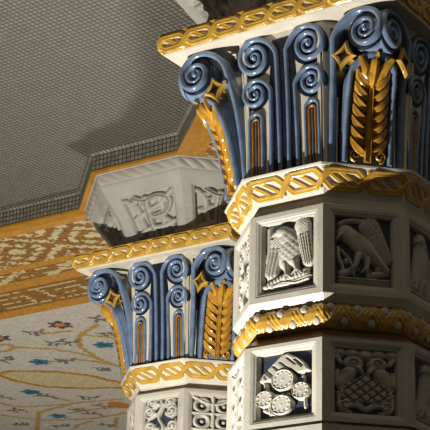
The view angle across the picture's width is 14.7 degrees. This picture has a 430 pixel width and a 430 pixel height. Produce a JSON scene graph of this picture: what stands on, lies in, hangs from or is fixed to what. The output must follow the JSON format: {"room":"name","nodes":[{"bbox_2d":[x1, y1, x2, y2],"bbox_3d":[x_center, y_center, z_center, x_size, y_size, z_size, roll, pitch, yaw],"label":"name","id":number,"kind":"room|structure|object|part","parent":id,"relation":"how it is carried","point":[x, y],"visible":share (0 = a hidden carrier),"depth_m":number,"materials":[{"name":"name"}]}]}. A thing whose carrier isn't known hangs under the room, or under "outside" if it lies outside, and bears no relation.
{"room":"ornate columned hall","nodes":[
{"label":"ornate columned hall","id":0,"kind":"room"},
{"bbox_2d":[0,0,196,210],"bbox_3d":[-4.997,-1.658,9.201,8.624,0.150,10.610,-12,-25,32],"label":"ceiling","id":1,"kind":"structure","parent":0,"point":[79,79],"depth_m":10.84,"materials":[{"name":"grey tile"}]},
{"bbox_2d":[0,103,198,226],"bbox_3d":[-2.408,-1.381,9.336,5.229,0.143,13.715,3,-21,-4],"label":"trim","id":2,"kind":"structure","parent":1,"relation":"attached to","point":[169,142],"depth_m":11.84,"materials":[{"name":"grey tile"}]},
{"bbox_2d":[0,109,203,233],"bbox_3d":[-2.376,-1.313,9.318,5.281,0.018,13.796,3,-21,-4],"label":"trim","id":3,"kind":"structure","parent":2,"relation":"attached to","point":[196,127],"depth_m":11.81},
{"bbox_3d":[0.548,-0.902,10.630,16.000,0.280,19.500,-12,-25,32],"label":"vault","id":4,"kind":"object","parent":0,"visible":0},
{"bbox_2d":[0,215,119,319],"bbox_3d":[-2.095,0.610,14.323,6.890,0.001,1.742,-12,-25,32],"label":"trim","id":5,"kind":"structure","parent":4,"relation":"attached to","point":[37,272],"depth_m":13.80,"materials":[{"name":"paint"}]},
{"bbox_2d":[0,298,131,429],"bbox_3d":[-0.299,1.659,16.940,7.293,0.001,4.940,-12,-25,32],"label":"wall","id":6,"kind":"structure","parent":4,"relation":"attached to","point":[60,368],"depth_m":16.88,"materials":[{"name":"white paint"}]},
{"bbox_2d":[190,127,217,157],"bbox_3d":[1.023,-0.647,10.814,3.898,0.001,4.394,-12,-25,32],"label":"trim","id":7,"kind":"structure","parent":4,"relation":"attached to","point":[204,146],"depth_m":11.37,"materials":[{"name":"paint"}]},
{"bbox_3d":[-1.138,4.793,7.948,22.000,0.100,22.000,-12,-25,32],"label":"floor","id":8,"kind":"structure","parent":0,"visible":0},
{"bbox_2d":[71,155,240,429],"bbox_3d":[-0.136,2.765,11.267,1.744,6.106,1.744,-12,-25,32],"label":"post","id":9,"kind":"object","parent":8,"relation":"on","point":[167,230],"visible":0.72,"depth_m":11.56,"materials":[{"name":"white stone"}]},
{"bbox_3d":[-0.738,0.136,12.135,0.284,0.395,0.683,5,-21,-10],"label":"carved panel","id":10,"kind":"part","parent":9,"relation":"part of","materials":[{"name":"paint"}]},
{"bbox_3d":[-0.578,1.534,11.641,0.036,0.450,0.414,5,-21,-10],"label":"carved panel","id":11,"kind":"part","parent":9,"relation":"part of","materials":[{"name":"grey stone"}]},
{"bbox_3d":[-0.522,0.881,11.619,0.098,0.349,0.040,-12,-25,32],"label":"arch moulding","id":12,"kind":"part","parent":9,"relation":"part of","materials":[{"name":"blue ceramic"}]},
{"bbox_3d":[-0.451,-0.013,11.724,0.684,0.395,0.284,-12,-25,32],"label":"carved panel","id":13,"kind":"part","parent":9,"relation":"part of","materials":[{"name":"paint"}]},
{"bbox_3d":[-0.061,-0.043,12.340,1.730,0.070,1.730,-12,-25,32],"label":"rope moulding","id":14,"kind":"part","parent":9,"relation":"part of","materials":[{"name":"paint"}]},
{"bbox_3d":[-0.375,1.429,11.351,0.414,0.450,0.036,-12,-25,32],"label":"carved panel","id":15,"kind":"part","parent":9,"relation":"part of","materials":[{"name":"grey stone"}]},
{"bbox_3d":[-0.249,0.821,11.444,0.098,0.349,0.040,-12,-25,32],"label":"arch moulding","id":16,"kind":"part","parent":9,"relation":"part of","materials":[{"name":"blue ceramic"}]},
{"bbox_3d":[0.060,-0.039,11.621,0.683,0.395,0.284,5,-21,-10],"label":"carved panel","id":17,"kind":"part","parent":9,"relation":"part of","materials":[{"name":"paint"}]},
{"bbox_3d":[-0.014,1.410,11.278,0.414,0.450,0.036,5,-21,-10],"label":"carved panel","id":18,"kind":"part","parent":9,"relation":"part of","materials":[{"name":"grey stone"}]},
{"bbox_2d":[156,0,429,429],"bbox_3d":[0.593,1.532,7.991,1.744,6.106,1.744,-12,-25,32],"label":"post","id":19,"kind":"object","parent":8,"relation":"on","point":[315,114],"visible":1,"depth_m":8.12,"materials":[{"name":"grey stone"}]},
{"bbox_3d":[-0.009,-1.096,8.859,0.284,0.395,0.683,5,-21,-10],"label":"carved panel","id":20,"kind":"part","parent":19,"relation":"part of","materials":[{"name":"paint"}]},
{"bbox_3d":[0.117,0.907,8.130,0.036,0.400,0.430,5,-21,-10],"label":"carved panel","id":21,"kind":"part","parent":19,"relation":"part of","materials":[{"name":"grey stone"}]},
{"bbox_3d":[0.151,0.301,8.365,0.036,0.450,0.414,5,-21,-10],"label":"carved panel","id":22,"kind":"part","parent":19,"relation":"part of","materials":[{"name":"grey stone"}]},
{"bbox_3d":[0.278,-1.246,8.448,0.684,0.395,0.284,-12,-25,32],"label":"carved panel","id":23,"kind":"part","parent":19,"relation":"part of","materials":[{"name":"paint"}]},
{"bbox_3d":[0.207,-0.352,8.343,0.098,0.349,0.040,-12,-25,32],"label":"arch moulding","id":24,"kind":"part","parent":19,"relation":"part of","materials":[{"name":"blue paint"}]},
{"bbox_3d":[0.327,0.798,7.828,0.430,0.400,0.036,-12,-25,32],"label":"carved panel","id":25,"kind":"part","parent":19,"relation":"part of","materials":[{"name":"grey stone"}]},
{"bbox_3d":[0.354,0.196,8.075,0.414,0.450,0.037,-12,-25,32],"label":"carved panel","id":26,"kind":"part","parent":19,"relation":"part of","materials":[{"name":"grey stone"}]},
{"bbox_3d":[0.480,-0.412,8.168,0.098,0.349,0.040,-12,-25,32],"label":"arch moulding","id":27,"kind":"part","parent":19,"relation":"part of","materials":[{"name":"blue paint"}]},
{"bbox_3d":[0.715,0.178,8.002,0.414,0.450,0.036,5,-21,-10],"label":"carved panel","id":28,"kind":"part","parent":19,"relation":"part of","materials":[{"name":"grey stone"}]},
{"bbox_3d":[0.703,0.779,7.752,0.430,0.400,0.036,5,-21,-10],"label":"carved panel","id":29,"kind":"part","parent":19,"relation":"part of","materials":[{"name":"grey stone"}]},
{"bbox_3d":[0.984,-0.366,8.253,0.040,0.349,0.098,-12,-25,32],"label":"arch moulding","id":30,"kind":"part","parent":19,"relation":"part of","materials":[{"name":"blue paint"}]},
{"bbox_3d":[1.023,0.257,8.189,0.036,0.450,0.414,-12,-25,32],"label":"carved panel","id":31,"kind":"part","parent":19,"relation":"part of","materials":[{"name":"grey stone"}]},
{"bbox_3d":[1.023,0.862,7.946,0.036,0.400,0.430,-12,-25,32],"label":"carved panel","id":32,"kind":"part","parent":19,"relation":"part of","materials":[{"name":"grey stone"}]}
]}

